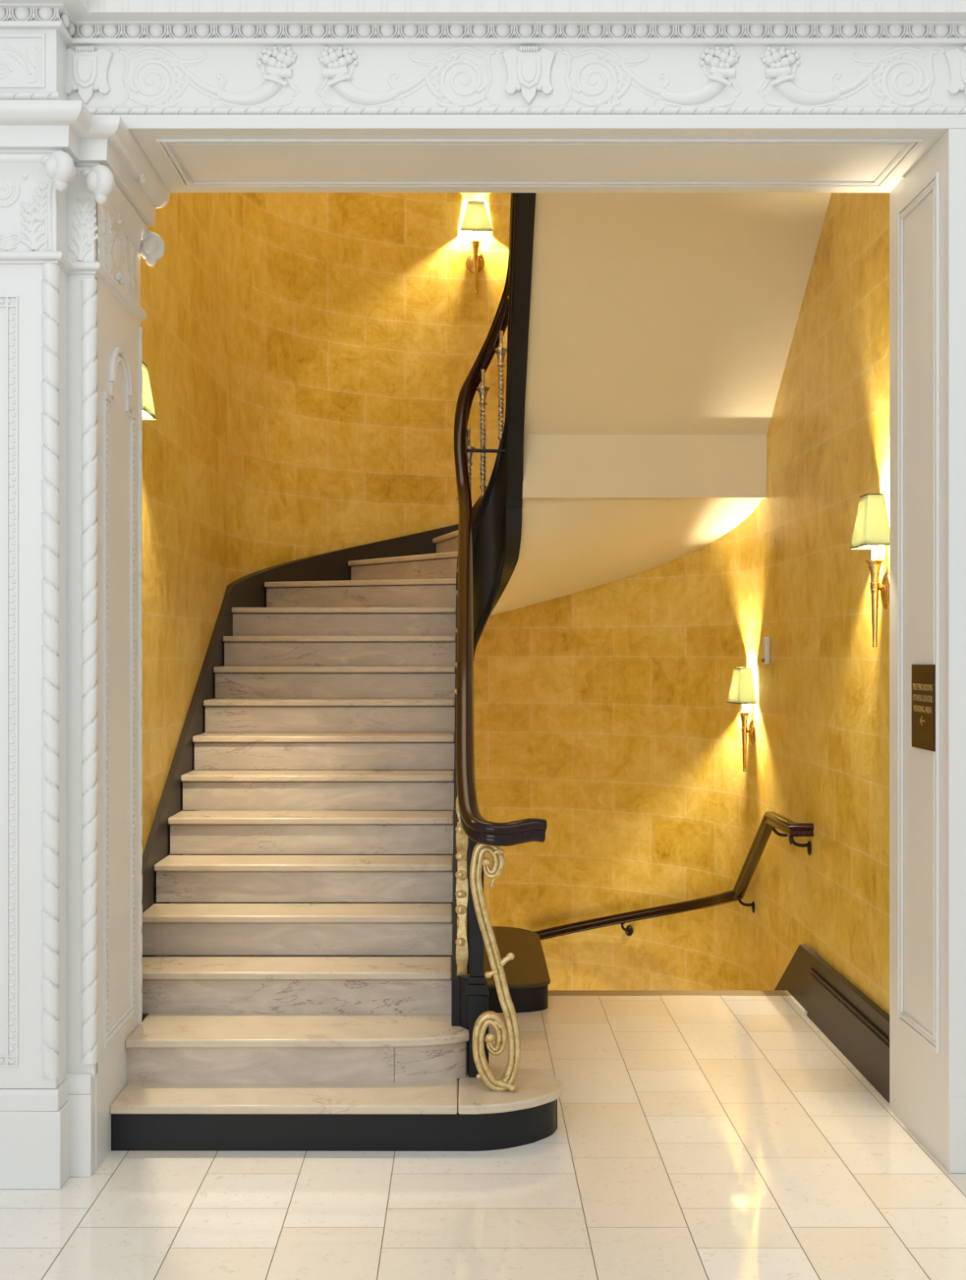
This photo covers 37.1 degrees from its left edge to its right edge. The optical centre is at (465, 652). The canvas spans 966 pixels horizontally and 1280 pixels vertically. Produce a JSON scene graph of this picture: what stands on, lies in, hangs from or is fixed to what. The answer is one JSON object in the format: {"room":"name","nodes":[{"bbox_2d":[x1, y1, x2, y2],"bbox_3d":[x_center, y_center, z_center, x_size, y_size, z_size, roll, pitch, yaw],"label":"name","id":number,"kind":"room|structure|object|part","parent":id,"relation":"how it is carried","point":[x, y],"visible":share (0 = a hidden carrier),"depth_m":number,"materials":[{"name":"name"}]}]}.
{"room":"staircase hall","nodes":[
{"label":"staircase hall","id":0,"kind":"room"},
{"bbox_2d":[140,208,159,855],"bbox_3d":[-1.385,-0.175,5.740,0.140,8.300,0.920,0,0,0],"label":"wall","id":1,"kind":"structure","parent":0,"point":[149,276],"depth_m":6.02,"materials":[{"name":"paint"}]},
{"bbox_2d":[142,361,155,419],"bbox_3d":[-1.258,-0.813,5.500,0.113,0.583,0.219,0,0,0],"label":"wall sconce","id":2,"kind":"object","parent":1,"relation":"attached to","point":[148,408],"visible":0.13,"depth_m":5.51,"materials":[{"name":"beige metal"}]},
{"bbox_2d":[0,995,965,1279],"bbox_3d":[0.205,1.745,2.142,6.210,0.140,9.761,0,0,0],"label":"floor","id":3,"kind":"structure","parent":0,"point":[695,1137],"depth_m":4.45,"materials":[{"name":"tile"}]},
{"bbox_2d":[109,192,831,1151],"bbox_3d":[0.150,-0.720,7.064,2.930,4.791,4.503,0,0,0],"label":"staircase","id":4,"kind":"structure","parent":3,"relation":"on","point":[303,990],"depth_m":6.57,"materials":[{"name":"stone"}]},
{"bbox_3d":[0.130,-1.457,6.676,0.212,3.131,2.560,0,0,0],"label":"string moulding","id":5,"kind":"part","parent":4,"relation":"part of","materials":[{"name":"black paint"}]},
{"bbox_3d":[0.130,-1.412,6.676,0.212,3.131,2.560,0,0,0],"label":"string moulding","id":6,"kind":"part","parent":4,"relation":"part of","materials":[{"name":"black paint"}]},
{"bbox_3d":[0.130,-1.086,6.676,0.212,3.183,2.560,0,0,0],"label":"string moulding","id":7,"kind":"part","parent":4,"relation":"part of","materials":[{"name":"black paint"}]},
{"bbox_3d":[0.130,-1.046,6.676,0.212,3.183,2.560,0,0,0],"label":"string moulding","id":8,"kind":"part","parent":4,"relation":"part of","materials":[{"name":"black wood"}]},
{"bbox_2d":[453,192,546,1092],"bbox_3d":[0.132,-0.905,6.509,0.395,4.848,3.120,0,0,0],"label":"stair railing","id":9,"kind":"object","parent":4,"relation":"on","point":[483,836],"visible":0.92,"depth_m":5.25,"materials":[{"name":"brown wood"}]},
{"bbox_3d":[-0.013,0.854,5.467,0.048,0.650,0.475,0,0,0],"label":"scroll panel","id":10,"kind":"part","parent":9,"relation":"part of","materials":[{"name":"paint"}]},
{"bbox_3d":[0.042,1.085,5.170,0.084,0.860,0.089,0,0,0],"label":"newel post","id":11,"kind":"part","parent":9,"relation":"part of","materials":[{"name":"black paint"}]},
{"bbox_3d":[0.128,-1.103,7.900,0.256,0.027,0.021,0,0,0],"label":"tie rod","id":12,"kind":"part","parent":9,"relation":"part of","materials":[{"name":"black metal"}]},
{"bbox_2d":[160,192,839,990],"bbox_3d":[0.150,-0.175,7.827,3.210,8.300,3.255,0,0,0],"label":"wall","id":13,"kind":"structure","parent":0,"point":[318,350],"depth_m":8.72,"materials":[{"name":"stone"}]},
{"bbox_2d":[142,524,458,956],"bbox_3d":[-0.565,0.125,7.593,4.311,3.071,2.293,0,0,-44],"label":"baseboard","id":14,"kind":"structure","parent":13,"relation":"attached to","point":[249,590],"depth_m":7.68,"materials":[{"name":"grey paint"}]},
{"bbox_2d":[457,200,493,293],"bbox_3d":[0.068,-2.595,9.256,0.219,0.583,0.113,0,0,-3],"label":"wall sconce","id":15,"kind":"object","parent":13,"relation":"attached to","point":[476,218],"visible":1,"depth_m":9.22,"materials":[{"name":"gold metal"}]},
{"bbox_3d":[0.065,-2.520,9.305,0.120,0.139,0.016,0,0,-3],"label":"wall plate","id":16,"kind":"part","parent":15,"relation":"part of","materials":[{"name":"gold metal"}]},
{"bbox_3d":[0.067,-2.470,9.267,0.070,0.333,0.070,0,0,-3],"label":"stem","id":17,"kind":"part","parent":15,"relation":"part of","materials":[{"name":"gold metal"}]},
{"bbox_3d":[0.068,-2.787,9.252,0.216,0.195,0.102,0,0,-3],"label":"lamp shade","id":18,"kind":"part","parent":15,"relation":"part of","materials":[{"name":"beige fabric"}]},
{"bbox_2d":[547,990,791,995],"bbox_3d":[0.780,1.745,7.081,1.640,0.140,0.118,0,0,0],"label":"trim","id":19,"kind":"structure","parent":13,"relation":"attached to","point":[550,993],"depth_m":7.08,"materials":[{"name":"beige stone"}]},
{"bbox_2d":[533,811,813,940],"bbox_3d":[1.230,1.331,8.064,0.669,1.070,2.847,0,0,-25],"label":"wall handrail","id":20,"kind":"object","parent":13,"relation":"attached to","point":[770,820],"visible":0.98,"depth_m":8.10,"materials":[{"name":"brown wood"}]},
{"bbox_3d":[1.034,1.597,8.726,1.665,0.539,0.314,0,0,45],"label":"rail","id":21,"kind":"part","parent":20,"relation":"part of","materials":[{"name":"brown wood"}]},
{"bbox_3d":[1.554,1.090,7.375,0.121,0.587,1.402,0,0,0],"label":"rail","id":22,"kind":"part","parent":20,"relation":"part of","materials":[{"name":"brown wood"}]},
{"bbox_2d":[726,667,756,772],"bbox_3d":[1.546,0.377,8.034,0.113,0.583,0.219,0,0,-8],"label":"wall sconce","id":23,"kind":"object","parent":13,"relation":"attached to","point":[741,691],"visible":1,"depth_m":8.00,"materials":[{"name":"gold metal"}]},
{"bbox_3d":[1.542,0.186,8.033,0.102,0.195,0.216,0,0,-7],"label":"lamp shade","id":24,"kind":"part","parent":23,"relation":"part of","materials":[{"name":"beige fabric"}]},
{"bbox_3d":[1.557,0.502,8.035,0.070,0.333,0.070,0,0,-8],"label":"stem","id":25,"kind":"part","parent":23,"relation":"part of","materials":[{"name":"gold metal"}]},
{"bbox_3d":[1.595,0.453,8.040,0.016,0.139,0.120,0,0,-8],"label":"wall plate","id":26,"kind":"part","parent":23,"relation":"part of","materials":[{"name":"gold metal"}]},
{"bbox_2d":[761,636,769,664],"bbox_3d":[1.599,-0.007,7.670,0.032,0.145,0.080,0,0,0],"label":"wall device","id":27,"kind":"object","parent":13,"relation":"attached to","point":[765,640],"visible":1,"depth_m":7.63,"materials":[{"name":"white plastic"}]},
{"bbox_2d":[773,944,889,1103],"bbox_3d":[1.593,1.887,6.570,0.043,1.014,2.560,0,0,0],"label":"baseboard","id":28,"kind":"structure","parent":13,"relation":"attached to","point":[859,1028],"depth_m":6.02,"materials":[{"name":"grey paint"}]},
{"bbox_2d":[128,128,965,1173],"bbox_3d":[1.049,-1.325,4.957,4.502,6.000,0.646,0,0,0],"label":"door frame","id":29,"kind":"structure","parent":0,"point":[923,1081],"depth_m":4.87,"materials":[{"name":"white paint"}]},
{"bbox_2d":[0,186,70,1189],"bbox_3d":[-2.083,0.005,4.569,1.643,3.340,0.171,0,0,0],"label":"pilaster","id":30,"kind":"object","parent":29,"relation":"attached to","point":[35,1108],"depth_m":4.50,"materials":[{"name":"white paint"}]},
{"bbox_3d":[-1.298,0.060,4.512,0.058,2.540,0.057,0,0,0],"label":"rope moulding","id":31,"kind":"part","parent":30,"relation":"part of","materials":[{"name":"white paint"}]},
{"bbox_2d":[0,0,965,21],"bbox_3d":[0.200,-2.140,4.508,6.200,0.230,0.317,0,0,0],"label":"trim","id":32,"kind":"structure","parent":29,"relation":"attached to","point":[78,10],"depth_m":4.56,"materials":[{"name":"white paint"}]},
{"bbox_2d":[0,99,965,128],"bbox_3d":[0.200,-1.707,4.587,6.200,0.048,0.158,0,0,0],"label":"trim","id":33,"kind":"structure","parent":29,"relation":"attached to","point":[131,121],"depth_m":4.63,"materials":[{"name":"white paint"}]},
{"bbox_2d":[0,1,965,114],"bbox_3d":[0.200,-1.896,4.589,6.200,0.329,0.179,0,0,0],"label":"trim","id":34,"kind":"structure","parent":29,"relation":"attached to","point":[111,67],"depth_m":4.65,"materials":[{"name":"white paint"}]},
{"bbox_2d":[155,138,922,187],"bbox_3d":[0.242,-1.678,4.955,2.515,0.010,0.470,0,0,0],"label":"trim","id":35,"kind":"structure","parent":29,"relation":"attached to","point":[908,144],"depth_m":4.85,"materials":[{"name":"white paint"}]},
{"bbox_2d":[897,171,939,1053],"bbox_3d":[1.549,-0.130,4.935,0.012,2.890,0.430,0,0,0],"label":"trim","id":36,"kind":"structure","parent":29,"relation":"attached to","point":[933,183],"depth_m":4.86,"materials":[{"name":"white paint"}]},
{"bbox_2d":[911,663,935,751],"bbox_3d":[1.548,0.184,4.863,0.014,0.287,0.242,0,0,0],"label":"wall sign","id":37,"kind":"object","parent":29,"relation":"attached to","point":[922,676],"visible":1,"depth_m":4.85,"materials":[{"name":"brown metal"}]},
{"bbox_2d":[949,1097,965,1173],"bbox_3d":[2.429,1.555,4.636,1.743,0.240,0.016,0,0,0],"label":"baseboard","id":38,"kind":"structure","parent":29,"relation":"attached to","point":[957,1105],"depth_m":4.63,"materials":[{"name":"white paint"}]},
{"bbox_2d":[840,192,889,1015],"bbox_3d":[1.685,-0.175,5.740,0.140,8.300,0.920,0,0,0],"label":"wall","id":39,"kind":"structure","parent":0,"point":[864,217],"depth_m":5.84,"materials":[{"name":"stone"}]},
{"bbox_2d":[849,493,889,647],"bbox_3d":[1.558,-0.310,5.520,0.113,0.583,0.219,0,0,0],"label":"wall sconce","id":40,"kind":"object","parent":39,"relation":"attached to","point":[871,528],"visible":0.99,"depth_m":5.48,"materials":[{"name":"gold metal"}]},
{"bbox_3d":[1.554,-0.501,5.520,0.102,0.195,0.216,0,0,0],"label":"lamp shade","id":41,"kind":"part","parent":40,"relation":"part of","materials":[{"name":"beige fabric"}]},
{"bbox_3d":[1.569,-0.184,5.520,0.070,0.333,0.070,0,0,0],"label":"stem","id":42,"kind":"part","parent":40,"relation":"part of","materials":[{"name":"gold metal"}]},
{"bbox_3d":[1.589,-0.252,5.520,0.041,0.017,0.018,0,0,0],"label":"arm","id":43,"kind":"part","parent":40,"relation":"part of","materials":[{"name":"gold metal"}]},
{"bbox_3d":[1.607,-0.234,5.520,0.016,0.139,0.120,0,0,0],"label":"wall plate","id":44,"kind":"part","parent":40,"relation":"part of","materials":[{"name":"gold metal"}]},
{"bbox_3d":[-2.051,-1.325,4.973,1.698,6.000,0.614,0,0,0],"label":"wall","id":45,"kind":"structure","parent":0,"visible":0},
{"bbox_2d":[0,251,146,321],"bbox_3d":[-2.033,-1.230,4.878,1.734,0.040,0.804,0,0,0],"label":"trim","id":46,"kind":"structure","parent":45,"relation":"attached to","point":[69,268],"depth_m":4.60,"materials":[{"name":"white paint"}]},
{"bbox_2d":[65,198,97,1177],"bbox_3d":[-1.230,0.005,4.629,0.101,3.340,0.070,0,0,0],"label":"trim","id":47,"kind":"structure","parent":45,"relation":"attached to","point":[82,290],"depth_m":4.61,"materials":[{"name":"white paint"}]},
{"bbox_3d":[-1.205,0.062,4.620,0.052,2.505,0.052,0,0,0],"label":"rope moulding","id":48,"kind":"part","parent":47,"relation":"part of","materials":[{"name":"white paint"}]},
{"bbox_2d":[0,150,164,301],"bbox_3d":[-1.995,-1.461,4.864,1.810,0.432,0.912,0,0,0],"label":"trim","id":49,"kind":"structure","parent":45,"relation":"attached to","point":[58,170],"depth_m":4.57,"materials":[{"name":"white paint"}]},
{"bbox_2d":[0,100,169,233],"bbox_3d":[-1.991,-1.601,4.836,1.818,0.162,0.888,0,0,0],"label":"trim","id":50,"kind":"structure","parent":45,"relation":"attached to","point":[30,131],"depth_m":4.52,"materials":[{"name":"white paint"}]},
{"bbox_2d":[94,203,142,1170],"bbox_3d":[-1.192,-0.004,4.967,0.041,3.358,0.626,0,0,0],"label":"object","id":51,"kind":"structure","parent":45,"relation":"attached to","point":[119,348],"depth_m":4.94,"materials":[{"name":"white paint"}]},
{"bbox_3d":[0.150,2.865,8.223,2.910,2.060,2.165,0,0,0],"label":"stair","id":52,"kind":"structure","parent":0,"visible":0},
{"bbox_2d":[483,925,550,1013],"bbox_3d":[0.187,1.909,7.401,0.434,0.732,1.446,0,0,0],"label":"kerb","id":53,"kind":"object","parent":52,"relation":"on","point":[526,975],"visible":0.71,"depth_m":6.99,"materials":[{"name":"black paint"}]}
]}

